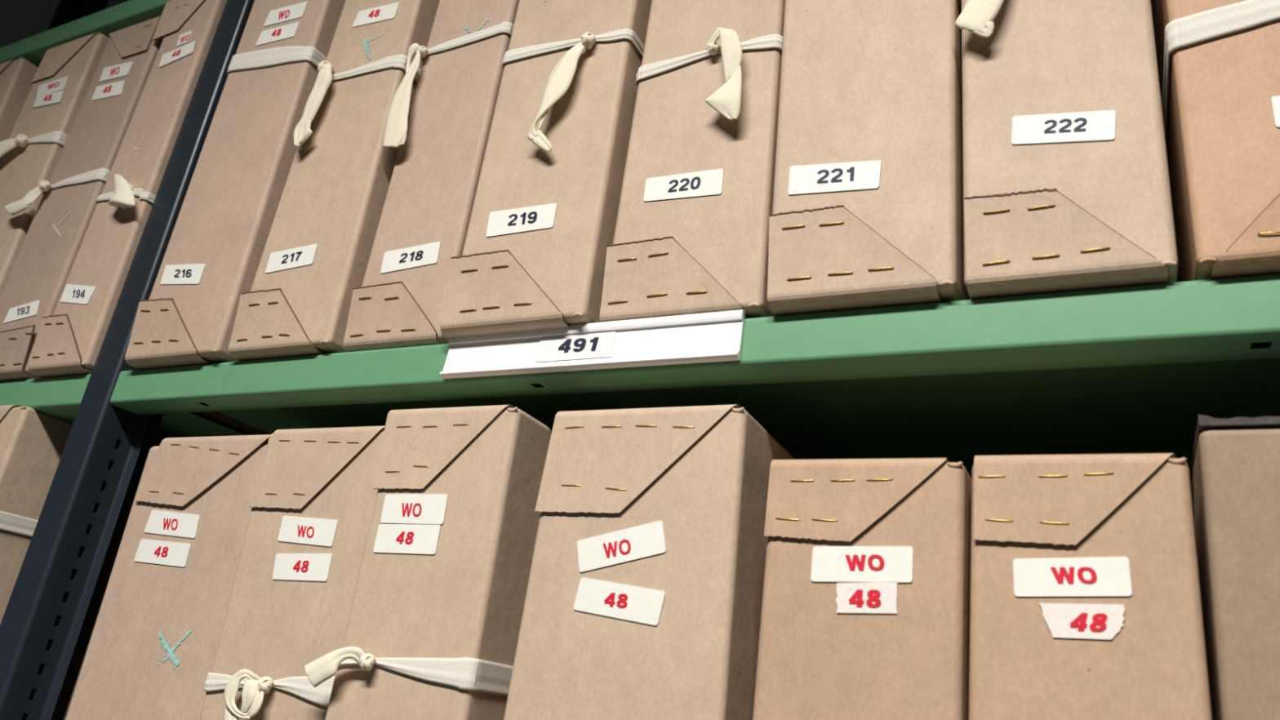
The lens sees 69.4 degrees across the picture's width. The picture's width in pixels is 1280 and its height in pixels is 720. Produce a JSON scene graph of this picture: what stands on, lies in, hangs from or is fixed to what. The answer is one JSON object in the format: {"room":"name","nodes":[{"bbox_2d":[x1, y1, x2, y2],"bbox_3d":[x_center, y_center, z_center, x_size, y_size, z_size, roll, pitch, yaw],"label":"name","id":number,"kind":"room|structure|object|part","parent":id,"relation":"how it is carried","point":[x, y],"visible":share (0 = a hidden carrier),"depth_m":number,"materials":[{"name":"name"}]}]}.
{"room":"archive storage room","nodes":[
{"label":"archive storage room","id":0,"kind":"room"},
{"bbox_2d":[0,0,128,48],"bbox_3d":[-0.459,-1.314,0.629,4.600,0.020,2.560,-4,-24,27],"label":"ceiling","id":1,"kind":"structure","parent":0,"point":[20,20],"depth_m":2.19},
{"bbox_3d":[-0.784,1.063,-0.320,4.600,0.020,2.560,-4,-24,27],"label":"floor","id":2,"kind":"structure","parent":0,"visible":0},
{"bbox_2d":[0,0,1279,719],"bbox_3d":[-0.383,0.254,0.807,2.058,2.400,0.328,-4,-24,27],"label":"shelving rack","id":3,"kind":"object","parent":2,"relation":"on","point":[1131,369],"visible":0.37,"depth_m":0.62,"materials":[{"name":"green metal"}]},
{"bbox_2d":[0,57,38,142],"bbox_3d":[-0.732,-0.112,1.117,0.160,0.414,0.252,-4,-24,27],"label":"box","id":4,"kind":"object","parent":3,"relation":"on","point":[16,76],"visible":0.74,"depth_m":1.06,"materials":[{"name":"cardboard"}]},
{"bbox_2d":[0,404,105,719],"bbox_3d":[-0.545,0.283,0.829,0.131,0.425,0.252,-4,-24,27],"label":"box","id":5,"kind":"object","parent":3,"relation":"on","point":[33,442],"visible":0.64,"depth_m":0.77,"materials":[{"name":"cardboard"}]},
{"bbox_2d":[0,31,109,296],"bbox_3d":[-0.596,-0.121,1.041,0.112,0.409,0.263,-4,-24,27],"label":"box","id":6,"kind":"object","parent":3,"relation":"on","point":[31,153],"visible":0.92,"depth_m":0.97,"materials":[{"name":"cardboard"}]},
{"bbox_2d":[0,15,164,381],"bbox_3d":[-0.512,-0.122,0.995,0.132,0.399,0.263,-4,-24,27],"label":"box","id":7,"kind":"object","parent":3,"relation":"on","point":[32,291],"visible":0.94,"depth_m":0.89,"materials":[{"name":"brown cardboard"}]},
{"bbox_3d":[-0.757,-0.309,1.255,0.954,0.029,0.290,-4,-24,27],"label":"shelf","id":8,"kind":"part","parent":3,"relation":"part of","materials":[{"name":"green metal"}]},
{"bbox_3d":[-0.814,0.107,1.089,0.954,0.029,0.290,-4,-24,27],"label":"shelf","id":9,"kind":"part","parent":3,"relation":"part of","materials":[{"name":"green metal"}]},
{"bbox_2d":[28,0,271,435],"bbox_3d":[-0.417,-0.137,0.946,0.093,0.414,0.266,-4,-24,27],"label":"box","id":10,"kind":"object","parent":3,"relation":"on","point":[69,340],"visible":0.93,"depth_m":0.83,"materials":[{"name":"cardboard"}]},
{"bbox_2d":[65,434,270,719],"bbox_3d":[-0.274,0.283,0.693,0.151,0.394,0.253,-4,-24,27],"label":"box","id":11,"kind":"object","parent":3,"relation":"on","point":[150,655],"visible":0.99,"depth_m":0.63,"materials":[{"name":"cardboard"}]},
{"bbox_2d":[124,0,345,369],"bbox_3d":[-0.284,-0.139,0.880,0.109,0.402,0.257,-4,-24,27],"label":"box","id":12,"kind":"object","parent":3,"relation":"on","point":[213,254],"visible":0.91,"depth_m":0.76,"materials":[{"name":"cardboard"}]},
{"bbox_2d":[199,426,385,719],"bbox_3d":[-0.175,0.272,0.633,0.118,0.395,0.261,-4,-24,27],"label":"box","id":13,"kind":"object","parent":3,"relation":"on","point":[312,503],"visible":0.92,"depth_m":0.57,"materials":[{"name":"cardboard"}]},
{"bbox_2d":[227,0,439,360],"bbox_3d":[-0.182,-0.146,0.827,0.100,0.402,0.263,-4,-24,27],"label":"box","id":14,"kind":"object","parent":3,"relation":"on","point":[318,246],"visible":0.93,"depth_m":0.70,"materials":[{"name":"cardboard"}]},
{"bbox_2d":[304,404,552,719],"bbox_3d":[-0.087,0.258,0.579,0.109,0.402,0.262,-4,-24,27],"label":"box","id":15,"kind":"object","parent":3,"relation":"on","point":[432,631],"visible":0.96,"depth_m":0.52,"materials":[{"name":"cardboard"}]},
{"bbox_2d":[342,0,519,351],"bbox_3d":[-0.093,-0.148,0.790,0.091,0.402,0.262,-4,-24,27],"label":"box","id":16,"kind":"object","parent":3,"relation":"on","point":[442,139],"visible":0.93,"depth_m":0.67,"materials":[{"name":"cardboard"}]},
{"bbox_2d":[440,0,651,337],"bbox_3d":[-0.002,-0.160,0.731,0.107,0.402,0.262,-4,-24,27],"label":"box","id":17,"kind":"object","parent":3,"relation":"on","point":[542,224],"visible":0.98,"depth_m":0.60,"materials":[{"name":"cardboard"}]},
{"bbox_2d":[440,309,744,378],"bbox_3d":[-0.034,-0.008,0.541,0.199,0.029,0.005,-4,-24,27],"label":"label holder","id":18,"kind":"object","parent":3,"relation":"attached to","point":[716,336],"visible":1,"depth_m":0.53,"materials":[{"name":"white plastic"}]},
{"bbox_2d":[503,404,795,719],"bbox_3d":[0.033,0.257,0.530,0.127,0.400,0.252,-4,-24,27],"label":"box","id":19,"kind":"object","parent":3,"relation":"on","point":[643,600],"visible":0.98,"depth_m":0.47,"materials":[{"name":"cardboard"}]},
{"bbox_2d":[599,0,785,322],"bbox_3d":[0.096,-0.163,0.689,0.102,0.402,0.263,-4,-24,27],"label":"box","id":20,"kind":"object","parent":3,"relation":"on","point":[691,235],"visible":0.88,"depth_m":0.55,"materials":[{"name":"cardboard"}]},
{"bbox_3d":[0.068,0.049,0.641,0.954,0.029,0.290,-4,-24,27],"label":"shelf","id":21,"kind":"part","parent":3,"relation":"part of","materials":[{"name":"green metal"}]},
{"bbox_2d":[752,457,971,719],"bbox_3d":[0.136,0.264,0.471,0.094,0.369,0.252,-4,-24,27],"label":"box","id":22,"kind":"object","parent":3,"relation":"on","point":[865,613],"visible":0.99,"depth_m":0.41,"materials":[{"name":"beige cardboard"}]},
{"bbox_2d":[767,0,969,315],"bbox_3d":[0.184,-0.169,0.643,0.106,0.402,0.257,-4,-24,27],"label":"box","id":23,"kind":"object","parent":3,"relation":"on","point":[868,207],"visible":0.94,"depth_m":0.50,"materials":[{"name":"cardboard"}]},
{"bbox_2d":[955,0,1177,299],"bbox_3d":[0.273,-0.176,0.596,0.095,0.402,0.262,-4,-24,27],"label":"box","id":24,"kind":"object","parent":3,"relation":"on","point":[1067,188],"visible":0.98,"depth_m":0.45,"materials":[{"name":"cardboard"}]},
{"bbox_2d":[968,453,1212,719],"bbox_3d":[0.215,0.258,0.432,0.091,0.370,0.252,-4,-24,27],"label":"box","id":25,"kind":"object","parent":3,"relation":"on","point":[1086,603],"visible":1,"depth_m":0.38,"materials":[{"name":"beige cardboard"}]},
{"bbox_2d":[1151,0,1279,282],"bbox_3d":[0.370,-0.181,0.550,0.114,0.402,0.257,-4,-24,27],"label":"box","id":26,"kind":"object","parent":3,"relation":"on","point":[1218,60],"visible":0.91,"depth_m":0.42,"materials":[{"name":"orange cardboard"}]},
{"bbox_2d":[1189,414,1279,719],"bbox_3d":[0.310,0.246,0.393,0.117,0.387,0.250,-4,-24,27],"label":"box","id":27,"kind":"object","parent":3,"relation":"on","point":[1234,476],"visible":0.82,"depth_m":0.36,"materials":[{"name":"brown cardboard"}]}
]}

